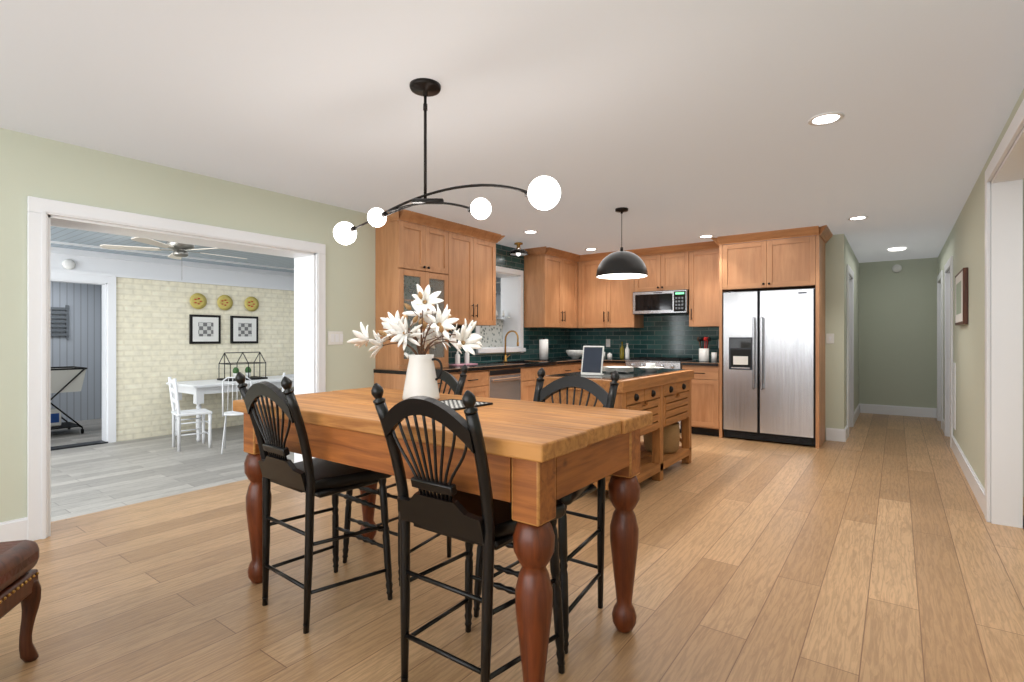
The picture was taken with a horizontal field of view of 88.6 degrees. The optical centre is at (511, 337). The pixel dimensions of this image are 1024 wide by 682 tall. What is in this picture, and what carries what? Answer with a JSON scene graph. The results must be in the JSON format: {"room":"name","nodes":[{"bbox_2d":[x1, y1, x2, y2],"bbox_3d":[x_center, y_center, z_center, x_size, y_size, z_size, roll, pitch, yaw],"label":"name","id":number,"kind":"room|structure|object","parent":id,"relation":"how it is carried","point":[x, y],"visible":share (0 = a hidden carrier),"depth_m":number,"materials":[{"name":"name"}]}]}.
{"room":"kitchen","nodes":[
{"label":"kitchen","id":0,"kind":"room"},
{"bbox_2d":[51,282,101,421],"bbox_3d":[-7.707,0.135,8.007,0.100,2.470,3.400,0,0,36],"label":"wall","id":1,"kind":"structure","parent":0,"point":[81,346],"depth_m":8.69,"materials":[{"name":"grey wood"}]},
{"bbox_2d":[51,305,68,337],"bbox_3d":[-7.425,-0.265,8.265,0.050,0.530,0.690,0,0,36],"label":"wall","id":2,"kind":"structure","parent":1,"relation":"attached to","point":[66,321],"depth_m":8.46,"materials":[{"name":"grey plastic"}]},
{"bbox_2d":[51,418,293,521],"bbox_3d":[-3.826,1.420,8.075,6.680,0.100,12.900,0,0,36],"label":"floor","id":3,"kind":"structure","parent":0,"point":[93,478],"depth_m":5.54,"materials":[{"name":"grey wood"}]},
{"bbox_2d":[51,366,86,433],"bbox_3d":[-6.610,0.899,7.389,0.690,0.942,0.864,0,0,36],"label":"cart","id":4,"kind":"object","parent":3,"relation":"on","point":[67,379],"visible":0.44,"depth_m":7.42,"materials":[{"name":"black metal"}]},
{"bbox_2d":[168,377,212,451],"bbox_3d":[-4.024,0.929,6.560,0.418,0.882,0.400,0,0,-42],"label":"chair","id":5,"kind":"object","parent":3,"relation":"on","point":[178,413],"visible":1,"depth_m":6.54,"materials":[{"name":"white paint"}]},
{"bbox_2d":[166,375,293,441],"bbox_3d":[-3.869,0.995,7.890,0.870,0.750,2.050,0,0,36],"label":"table","id":6,"kind":"object","parent":3,"relation":"on","point":[198,389],"visible":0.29,"depth_m":7.12,"materials":[{"name":"white paint"}]},
{"bbox_2d":[217,352,267,380],"bbox_3d":[-3.997,0.416,7.791,0.380,0.406,0.560,0,0,36],"label":"house","id":7,"kind":"object","parent":6,"relation":"on","point":[247,371],"visible":0.94,"depth_m":7.76,"materials":[{"name":"black metal"}]},
{"bbox_2d":[221,376,251,453],"bbox_3d":[-3.341,0.918,6.404,0.350,0.913,0.390,0,0,-24],"label":"bistro chair","id":8,"kind":"object","parent":3,"relation":"on","point":[230,413],"visible":0.5,"depth_m":6.26,"materials":[{"name":"white paint"}]},
{"bbox_2d":[282,373,293,391],"bbox_3d":[-3.227,0.929,7.574,0.418,0.882,0.400,0,0,36],"label":"chair","id":9,"kind":"object","parent":3,"relation":"on","point":[289,375],"visible":0.02,"depth_m":7.37,"materials":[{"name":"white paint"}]},
{"bbox_2d":[0,128,518,521],"bbox_3d":[-0.995,0.075,6.000,0.300,2.590,12.900,0,0,36],"label":"wall","id":10,"kind":"structure","parent":0,"point":[36,166],"depth_m":3.59,"materials":[{"name":"sage green paint"}]},
{"bbox_2d":[0,517,27,541],"bbox_3d":[-3.789,1.147,1.922,0.016,0.147,3.018,0,0,36],"label":"baseboard","id":11,"kind":"structure","parent":10,"relation":"attached to","point":[14,530],"depth_m":3.09,"materials":[{"name":"white wood"}]},
{"bbox_2d":[27,196,325,540],"bbox_3d":[-2.428,0.262,4.050,0.362,2.217,2.024,0,0,36],"label":"door frame","id":12,"kind":"structure","parent":10,"relation":"attached to","point":[44,215],"depth_m":3.43,"materials":[{"name":"white"}]},
{"bbox_2d":[328,331,342,344],"bbox_3d":[-1.635,0.003,4.863,0.009,0.125,0.160,0,0,36],"label":"switch plate","id":13,"kind":"object","parent":10,"relation":"attached to","point":[335,337],"visible":1,"depth_m":4.86,"materials":[{"name":"white plastic"}]},
{"bbox_2d":[425,229,496,328],"bbox_3d":[-0.572,-0.637,6.025,0.348,0.985,0.820,0,0,36],"label":"upper cabinet","id":14,"kind":"object","parent":10,"relation":"attached to","point":[460,266],"depth_m":5.80,"materials":[{"name":"brown wood"}]},
{"bbox_2d":[475,266,525,354],"bbox_3d":[-0.260,-0.360,6.961,0.372,1.140,1.020,0,0,36],"label":"window","id":15,"kind":"structure","parent":10,"relation":"in","point":[492,340],"depth_m":7.25,"materials":[{"name":"white painted wood"}]},
{"bbox_2d":[521,253,580,328],"bbox_3d":[0.602,-0.637,7.581,0.402,0.985,0.940,0,0,36],"label":"upper cabinet","id":16,"kind":"object","parent":10,"relation":"attached to","point":[575,303],"depth_m":7.30,"materials":[{"name":"brown wood"}]},
{"bbox_2d":[51,247,496,441],"bbox_3d":[-4.217,0.135,8.362,0.210,2.470,12.900,0,0,36],"label":"brick wall","id":17,"kind":"structure","parent":0,"point":[155,349],"depth_m":7.48,"materials":[{"name":"white brick"}]},
{"bbox_2d":[62,259,75,269],"bbox_3d":[-5.486,-0.910,6.503,0.035,0.130,0.130,0,0,36],"label":"smoke detector","id":18,"kind":"object","parent":17,"relation":"attached to","point":[69,264],"visible":0.98,"depth_m":6.49,"materials":[{"name":"white plastic"}]},
{"bbox_2d":[51,272,115,450],"bbox_3d":[-5.578,0.285,6.539,0.190,2.170,1.030,0,0,36],"label":"door frame","id":19,"kind":"structure","parent":17,"relation":"attached to","point":[108,283],"depth_m":6.84,"materials":[{"name":"white painted wood"}]},
{"bbox_2d":[190,293,206,308],"bbox_3d":[-4.612,-0.537,7.709,0.034,0.236,0.236,0,0,36],"label":"wall plate","id":20,"kind":"object","parent":17,"relation":"attached to","point":[198,300],"visible":1,"depth_m":7.71,"materials":[{"name":"yellow ceramic"}]},
{"bbox_2d":[189,314,220,343],"bbox_3d":[-4.552,-0.125,7.795,0.035,0.430,0.430,0,0,36],"label":"framed picture","id":21,"kind":"object","parent":17,"relation":"attached to","point":[204,329],"visible":0.96,"depth_m":7.77,"materials":[{"name":"black"}]},
{"bbox_2d":[217,295,232,309],"bbox_3d":[-4.387,-0.537,8.016,0.034,0.236,0.236,0,0,36],"label":"wall plate","id":22,"kind":"object","parent":17,"relation":"attached to","point":[224,302],"visible":0.98,"depth_m":8.02,"materials":[{"name":"yellow ceramic"}]},
{"bbox_2d":[230,316,257,343],"bbox_3d":[-4.209,-0.125,8.263,0.035,0.430,0.430,0,0,36],"label":"framed picture","id":23,"kind":"object","parent":17,"relation":"attached to","point":[243,329],"visible":0.98,"depth_m":8.23,"materials":[{"name":"black"}]},
{"bbox_2d":[244,297,258,310],"bbox_3d":[-4.145,-0.537,8.346,0.034,0.236,0.236,0,0,36],"label":"wall plate","id":24,"kind":"object","parent":17,"relation":"attached to","point":[251,303],"visible":1,"depth_m":8.35,"materials":[{"name":"yellow ceramic"}]},
{"bbox_2d":[51,226,500,294],"bbox_3d":[-3.817,-1.140,8.069,6.700,0.120,12.900,0,0,36],"label":"ceiling","id":25,"kind":"structure","parent":0,"point":[68,238],"depth_m":6.73,"materials":[{"name":"white paint"}]},
{"bbox_2d":[100,237,246,259],"bbox_3d":[-3.728,-0.875,6.005,1.446,0.450,1.403,0,0,36],"label":"ceiling fan","id":26,"kind":"object","parent":25,"relation":"hanging from","point":[179,250],"visible":0.83,"depth_m":5.82,"materials":[{"name":"silver metal"}]},
{"bbox_2d":[496,295,500,318],"bbox_3d":[1.136,0.135,12.373,3.800,2.470,0.100,0,0,36],"label":"wall","id":27,"kind":"structure","parent":0,"point":[498,303],"depth_m":13.38,"materials":[{"name":"white paint"}]},
{"bbox_2d":[0,413,1023,681],"bbox_3d":[0.902,1.300,4.460,5.220,0.160,12.660,0,0,36],"label":"floor","id":28,"kind":"structure","parent":0,"point":[876,549],"depth_m":2.55,"materials":[{"name":"brown wood"}]},
{"bbox_2d":[0,540,40,661],"bbox_3d":[-2.043,0.994,1.560,0.747,0.468,0.747,0,0,-18],"label":"ottoman","id":29,"kind":"object","parent":28,"relation":"on","point":[19,582],"visible":1,"depth_m":1.93,"materials":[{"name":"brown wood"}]},
{"bbox_2d":[235,372,392,633],"bbox_3d":[-0.888,0.686,2.396,0.494,1.068,0.556,0,0,36],"label":"counter stool","id":30,"kind":"object","parent":28,"relation":"on","point":[309,477],"visible":0.92,"depth_m":2.29,"materials":[{"name":"black wood"}]},
{"bbox_2d":[342,365,467,585],"bbox_3d":[-0.582,0.686,2.910,0.490,1.068,0.536,0,0,36],"label":"counter stool","id":31,"kind":"object","parent":28,"relation":"on","point":[453,383],"visible":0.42,"depth_m":2.84,"materials":[{"name":"black wood"}]},
{"bbox_2d":[374,369,452,393],"bbox_3d":[-0.985,0.785,5.231,0.620,0.870,0.468,0,0,36],"label":"base cabinet","id":32,"kind":"object","parent":28,"relation":"on","point":[386,378],"depth_m":5.09,"materials":[{"name":"brown wood"}]},
{"bbox_2d":[233,387,652,681],"bbox_3d":[-0.400,0.765,2.407,1.840,0.910,0.850,0,0,36],"label":"dining table","id":33,"kind":"object","parent":28,"relation":"on","point":[542,457],"visible":0.9,"depth_m":1.96,"materials":[{"name":"brown wood"}]},
{"bbox_2d":[402,352,442,399],"bbox_3d":[-0.449,0.191,2.636,0.206,0.236,0.188,0,0,36],"label":"pitcher vase","id":34,"kind":"object","parent":33,"relation":"on","point":[421,379],"visible":0.92,"depth_m":2.58,"materials":[{"name":"white ceramic"}]},
{"bbox_2d":[347,284,482,357],"bbox_3d":[-0.453,0.009,2.636,0.802,0.540,0.378,0,0,36],"label":"branches","id":35,"kind":"object","parent":34,"relation":"in","point":[440,325],"visible":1,"depth_m":2.59,"materials":[{"name":"white plant"}]},
{"bbox_2d":[440,399,492,410],"bbox_3d":[-0.270,0.305,2.405,0.260,0.008,0.260,0,0,36],"label":"mat","id":36,"kind":"object","parent":33,"relation":"on","point":[455,404],"visible":0.58,"depth_m":2.42,"materials":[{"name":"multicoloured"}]},
{"bbox_2d":[371,383,564,681],"bbox_3d":[-0.144,0.686,1.850,0.490,1.068,0.536,0,0,36],"label":"counter stool","id":37,"kind":"object","parent":28,"relation":"on","point":[485,520],"visible":0.81,"depth_m":1.71,"materials":[{"name":"black wood"}]},
{"bbox_2d":[443,365,492,397],"bbox_3d":[-0.690,0.785,5.634,0.620,0.870,0.652,0,0,36],"label":"base cabinet","id":38,"kind":"object","parent":28,"relation":"on","point":[478,381],"depth_m":5.57,"materials":[{"name":"brown wood"}]},
{"bbox_2d":[457,365,524,400],"bbox_3d":[-0.303,0.785,6.162,0.620,0.870,0.659,0,0,36],"label":"dishwasher","id":39,"kind":"object","parent":28,"relation":"on","point":[508,380],"depth_m":5.98,"materials":[{"name":"silver metal"}]},
{"bbox_2d":[449,350,477,365],"bbox_3d":[-0.557,0.215,5.920,0.160,0.188,0.350,0,0,36],"label":"soap tray","id":40,"kind":"object","parent":39,"relation":"on","point":[457,358],"visible":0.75,"depth_m":5.84,"materials":[{"name":"pink"}]},
{"bbox_2d":[505,361,560,400],"bbox_3d":[0.122,0.785,6.742,0.620,0.870,0.901,0,0,36],"label":"base cabinet","id":41,"kind":"object","parent":28,"relation":"on","point":[531,367],"depth_m":6.43,"materials":[{"name":"brown wood"}]},
{"bbox_2d":[504,330,518,360],"bbox_3d":[0.010,0.106,6.830,0.240,0.405,0.119,0,0,36],"label":"brass faucet","id":42,"kind":"object","parent":41,"relation":"on","point":[505,355],"visible":1,"depth_m":6.84,"materials":[{"name":"brown metal"}]},
{"bbox_2d":[473,368,619,653],"bbox_3d":[0.168,0.686,2.360,0.490,1.068,0.536,0,0,36],"label":"counter stool","id":43,"kind":"object","parent":28,"relation":"on","point":[597,391],"visible":0.44,"depth_m":2.35,"materials":[{"name":"black wood"}]},
{"bbox_2d":[557,361,576,373],"bbox_3d":[0.486,0.785,7.238,0.620,0.870,0.570,0,0,36],"label":"base cabinet","id":44,"kind":"object","parent":28,"relation":"on","point":[566,366],"depth_m":7.07,"materials":[{"name":"brown wood"}]},
{"bbox_2d":[538,338,548,359],"bbox_3d":[0.438,0.154,7.243,0.148,0.310,0.150,0,0,36],"label":"paper towel holder","id":45,"kind":"object","parent":44,"relation":"on","point":[543,348],"visible":0.98,"depth_m":7.19,"materials":[{"name":"white paper"}]},
{"bbox_2d":[577,361,581,371],"bbox_3d":[0.690,0.785,7.516,0.620,0.870,0.358,0,0,36],"label":"base cabinet","id":46,"kind":"object","parent":28,"relation":"on","point":[579,363],"depth_m":7.33,"materials":[{"name":"brown wood"}]},
{"bbox_2d":[566,350,582,358],"bbox_3d":[0.944,0.246,7.815,0.286,0.125,0.286,0,0,36],"label":"bowl","id":47,"kind":"object","parent":46,"relation":"on","point":[574,354],"visible":0.96,"depth_m":7.72,"materials":[{"name":"white ceramic"}]},
{"bbox_2d":[535,367,693,489],"bbox_3d":[0.986,0.764,4.702,0.780,0.912,1.650,0,0,36],"label":"worktable","id":48,"kind":"object","parent":28,"relation":"on","point":[663,395],"visible":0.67,"depth_m":4.46,"materials":[{"name":"brown wood"}]},
{"bbox_2d":[581,346,603,375],"bbox_3d":[0.666,0.187,4.340,0.180,0.240,0.110,0,0,24],"label":"tablet","id":49,"kind":"object","parent":48,"relation":"on","point":[592,360],"visible":1,"depth_m":4.33,"materials":[{"name":"white plastic"}]},
{"bbox_2d":[602,366,633,372],"bbox_3d":[0.942,0.283,4.667,0.276,0.049,0.276,0,0,36],"label":"plate stack","id":50,"kind":"object","parent":48,"relation":"on","point":[620,369],"visible":1,"depth_m":4.61,"materials":[{"name":"white ceramic"}]},
{"bbox_2d":[638,363,663,371],"bbox_3d":[1.257,0.269,4.758,0.236,0.078,0.236,0,0,36],"label":"bowl","id":51,"kind":"object","parent":48,"relation":"on","point":[650,367],"visible":1,"depth_m":4.72,"materials":[{"name":"white ceramic"}]},
{"bbox_2d":[643,422,679,453],"bbox_3d":[1.416,0.936,4.976,0.333,0.270,0.333,0,0,36],"label":"wicker basket","id":52,"kind":"object","parent":48,"relation":"on","point":[671,436],"visible":0.42,"depth_m":4.84,"materials":[{"name":"brown wicker"}]},
{"bbox_2d":[603,361,625,367],"bbox_3d":[1.452,0.785,7.527,0.640,0.870,0.678,0,0,36],"label":"base cabinet","id":53,"kind":"object","parent":28,"relation":"on","point":[605,363],"depth_m":7.21,"materials":[{"name":"brown wood"}]},
{"bbox_2d":[620,342,623,358],"bbox_3d":[1.588,0.184,7.577,0.062,0.250,0.062,0,0,21],"label":"bottle","id":54,"kind":"object","parent":53,"relation":"on","point":[621,348],"depth_m":7.55,"materials":[{"name":"green glass"}]},
{"bbox_2d":[625,343,628,358],"bbox_3d":[1.653,0.194,7.530,0.062,0.230,0.062,0,0,21],"label":"bottle","id":55,"kind":"object","parent":53,"relation":"on","point":[627,349],"depth_m":7.50,"materials":[{"name":"white glass"}]},
{"bbox_2d":[626,357,695,432],"bbox_3d":[2.003,0.748,7.096,0.744,0.945,0.698,0,0,36],"label":"range","id":56,"kind":"object","parent":28,"relation":"on","point":[667,363],"visible":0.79,"depth_m":6.88,"materials":[{"name":"grey metal"}]},
{"bbox_2d":[682,361,724,437],"bbox_3d":[2.522,0.785,6.780,0.450,0.870,0.618,0,0,36],"label":"base cabinet","id":57,"kind":"object","parent":28,"relation":"on","point":[707,383],"depth_m":6.50,"materials":[{"name":"brown wood"}]},
{"bbox_2d":[697,337,716,361],"bbox_3d":[2.534,0.149,6.822,0.252,0.321,0.156,0,0,36],"label":"utensil crock","id":58,"kind":"object","parent":57,"relation":"on","point":[704,354],"visible":1,"depth_m":6.79,"materials":[{"name":"white ceramic"}]},
{"bbox_2d":[723,288,815,445],"bbox_3d":[3.102,0.323,6.294,0.976,1.755,0.660,0,0,36],"label":"refrigerator","id":59,"kind":"object","parent":28,"relation":"on","point":[769,365],"visible":1,"depth_m":6.05,"materials":[{"name":"grey metal"}]},
{"bbox_2d":[0,0,1023,262],"bbox_3d":[0.910,-1.270,4.454,5.200,0.100,12.660,0,0,36],"label":"ceiling","id":60,"kind":"structure","parent":0,"point":[670,122],"depth_m":2.73,"materials":[{"name":"white paint"}]},
{"bbox_2d":[333,78,560,244],"bbox_3d":[-0.387,-0.866,2.520,1.400,0.709,0.170,0,0,36],"label":"chandelier","id":61,"kind":"object","parent":60,"relation":"hanging from","point":[543,193],"visible":1,"depth_m":2.49,"materials":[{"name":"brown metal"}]},
{"bbox_2d":[509,242,527,255],"bbox_3d":[0.083,-1.137,6.759,0.256,0.166,0.256,0,0,36],"label":"light","id":62,"kind":"object","parent":60,"relation":"attached to","point":[518,251],"visible":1,"depth_m":6.72,"materials":[{"name":"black metal"}]},
{"bbox_2d":[523,230,537,233],"bbox_3d":[0.215,-1.217,6.043,0.176,0.006,0.176,0,0,36],"label":"recessed light","id":63,"kind":"object","parent":60,"relation":"in","point":[530,231],"visible":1,"depth_m":6.02,"materials":[{"name":"white plastic"}]},
{"bbox_2d":[596,207,647,278],"bbox_3d":[1.038,-0.900,4.968,0.480,0.640,0.480,0,0,36],"label":"pendant light","id":64,"kind":"object","parent":60,"relation":"hanging from","point":[621,264],"visible":1,"depth_m":4.82,"materials":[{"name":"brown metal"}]},
{"bbox_2d":[699,235,713,237],"bbox_3d":[2.334,-1.217,6.312,0.176,0.006,0.176,0,0,36],"label":"recessed light","id":65,"kind":"object","parent":60,"relation":"in","point":[705,236],"visible":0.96,"depth_m":6.32,"materials":[{"name":"white"}]},
{"bbox_2d":[808,112,843,125],"bbox_3d":[1.746,-1.217,2.923,0.176,0.006,0.176,0,0,36],"label":"recessed light","id":66,"kind":"object","parent":60,"relation":"in","point":[825,118],"visible":1,"depth_m":2.92,"materials":[{"name":"white plastic"}]},
{"bbox_2d":[848,216,867,219],"bbox_3d":[3.520,-1.217,5.342,0.176,0.006,0.176,0,0,36],"label":"recessed light","id":67,"kind":"object","parent":60,"relation":"in","point":[858,218],"visible":1,"depth_m":5.35,"materials":[{"name":"white"}]},
{"bbox_2d":[888,247,905,250],"bbox_3d":[5.263,-1.208,7.177,0.200,0.024,0.200,0,0,36],"label":"recessed light","id":68,"kind":"object","parent":60,"relation":"attached to","point":[897,249],"visible":1,"depth_m":7.12,"materials":[{"name":"white"}]},
{"bbox_2d":[689,243,825,439],"bbox_3d":[2.249,0.000,7.447,3.820,2.440,0.130,0,0,36],"label":"wall","id":69,"kind":"structure","parent":0,"point":[825,341],"depth_m":6.27,"materials":[{"name":"paint"}]},
{"bbox_2d":[606,339,609,346],"bbox_3d":[1.451,0.080,7.932,0.070,0.120,0.008,0,0,36],"label":"electrical outlet plate","id":70,"kind":"object","parent":69,"relation":"attached to","point":[607,342],"depth_m":7.93,"materials":[{"name":"white plastic"}]},
{"bbox_2d":[573,249,648,328],"bbox_3d":[1.447,-0.682,7.698,0.970,1.075,0.409,0,0,36],"label":"upper cabinet","id":71,"kind":"object","parent":69,"relation":"attached to","point":[605,303],"depth_m":7.59,"materials":[{"name":"brown wood"}]},
{"bbox_2d":[637,249,688,291],"bbox_3d":[2.114,-0.882,7.247,0.760,0.495,0.348,0,0,36],"label":"upper cabinet","id":72,"kind":"object","parent":69,"relation":"attached to","point":[666,271],"depth_m":7.07,"materials":[{"name":"brown wood"}]},
{"bbox_2d":[633,289,688,314],"bbox_3d":[2.091,-0.475,7.214,0.750,0.309,0.408,0,0,36],"label":"over-the-range microwave","id":73,"kind":"object","parent":72,"relation":"attached to","point":[671,302],"visible":1,"depth_m":7.04,"materials":[{"name":"grey metal"}]},
{"bbox_2d":[681,249,722,328],"bbox_3d":[2.578,-0.637,6.907,0.510,0.985,0.348,0,0,36],"label":"upper cabinet","id":74,"kind":"object","parent":69,"relation":"attached to","point":[705,295],"depth_m":6.77,"materials":[{"name":"brown wood"}]},
{"bbox_2d":[721,233,824,292],"bbox_3d":[3.134,-0.855,6.337,0.990,0.550,0.608,0,0,36],"label":"upper cabinet","id":75,"kind":"object","parent":69,"relation":"attached to","point":[791,262],"depth_m":6.06,"materials":[{"name":"brown wood"}]},
{"bbox_2d":[826,234,858,428],"bbox_3d":[4.707,0.000,7.417,0.180,2.440,2.990,0,0,36],"label":"wall","id":76,"kind":"structure","parent":0,"point":[840,255],"depth_m":6.23,"materials":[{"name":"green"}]},
{"bbox_2d":[826,334,833,343],"bbox_3d":[3.776,0.010,6.233,0.080,0.120,0.019,0,0,36],"label":"light switch","id":77,"kind":"object","parent":76,"relation":"attached to","point":[829,338],"visible":1,"depth_m":6.23,"materials":[{"name":"white plastic"}]},
{"bbox_2d":[843,425,847,441],"bbox_3d":[4.003,1.147,6.292,0.016,0.147,0.374,0,0,36],"label":"baseboard","id":78,"kind":"structure","parent":76,"relation":"attached to","point":[845,431],"depth_m":6.15,"materials":[{"name":"white wood"}]},
{"bbox_2d":[846,264,853,436],"bbox_3d":[4.335,0.159,6.891,0.202,2.122,0.984,0,0,36],"label":"door frame","id":79,"kind":"structure","parent":76,"relation":"attached to","point":[849,272],"depth_m":7.16,"materials":[{"name":"white"}]},
{"bbox_2d":[854,404,860,423],"bbox_3d":[5.183,1.147,7.901,0.016,0.147,1.648,0,0,36],"label":"baseboard","id":80,"kind":"structure","parent":76,"relation":"attached to","point":[857,411],"depth_m":7.99,"materials":[{"name":"white wood"}]},
{"bbox_2d":[859,257,937,407],"bbox_3d":[6.093,0.000,8.335,1.330,2.440,0.130,0,0,36],"label":"wall","id":81,"kind":"structure","parent":0,"point":[898,339],"depth_m":8.26,"materials":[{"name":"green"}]},
{"bbox_2d":[892,264,901,272],"bbox_3d":[6.056,-1.090,8.260,0.130,0.128,0.034,0,0,36],"label":"smoke detector","id":82,"kind":"object","parent":81,"relation":"attached to","point":[896,268],"visible":1,"depth_m":8.25,"materials":[{"name":"white plastic"}]},
{"bbox_2d":[861,404,936,417],"bbox_3d":[6.070,1.147,8.262,0.980,0.147,0.016,0,0,36],"label":"baseboard","id":83,"kind":"structure","parent":81,"relation":"attached to","point":[865,408],"depth_m":8.24,"materials":[{"name":"white"}]},
{"bbox_2d":[938,89,1023,496],"bbox_3d":[2.885,0.000,2.962,0.150,2.440,12.590,0,0,36],"label":"wall","id":84,"kind":"structure","parent":0,"point":[964,246],"depth_m":3.95,"materials":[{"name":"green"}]},
{"bbox_2d":[937,270,941,428],"bbox_3d":[6.088,0.159,7.341,0.182,2.122,0.984,0,0,36],"label":"door frame","id":85,"kind":"structure","parent":84,"relation":"attached to","point":[939,278],"depth_m":7.69,"materials":[{"name":"white wood"}]},
{"bbox_2d":[942,256,952,447],"bbox_3d":[5.201,0.159,6.131,0.182,2.122,0.984,0,0,36],"label":"door frame","id":86,"kind":"structure","parent":84,"relation":"attached to","point":[947,277],"depth_m":6.48,"materials":[{"name":"white wood"}]},
{"bbox_2d":[952,362,955,429],"bbox_3d":[4.744,0.620,5.636,0.011,0.700,0.300,0,0,36],"label":"air vent","id":87,"kind":"object","parent":84,"relation":"in","point":[954,395],"visible":1,"depth_m":5.55,"materials":[{"name":"white"}]},
{"bbox_2d":[955,267,967,325],"bbox_3d":[4.160,-0.365,4.862,0.038,0.490,0.762,0,0,36],"label":"framed picture","id":88,"kind":"object","parent":84,"relation":"attached to","point":[961,297],"visible":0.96,"depth_m":4.65,"materials":[{"name":"white paper"}]},
{"bbox_2d":[951,435,984,515],"bbox_3d":[4.027,1.147,4.661,0.016,0.147,2.776,0,0,36],"label":"baseboard","id":89,"kind":"structure","parent":84,"relation":"attached to","point":[976,486],"depth_m":4.34,"materials":[{"name":"white wood"}]},
{"bbox_2d":[985,99,1023,527],"bbox_3d":[2.587,0.049,2.574,0.172,2.342,2.294,0,0,36],"label":"door frame","id":90,"kind":"structure","parent":84,"relation":"attached to","point":[1004,346],"depth_m":3.41,"materials":[{"name":"white wood"}]}
]}

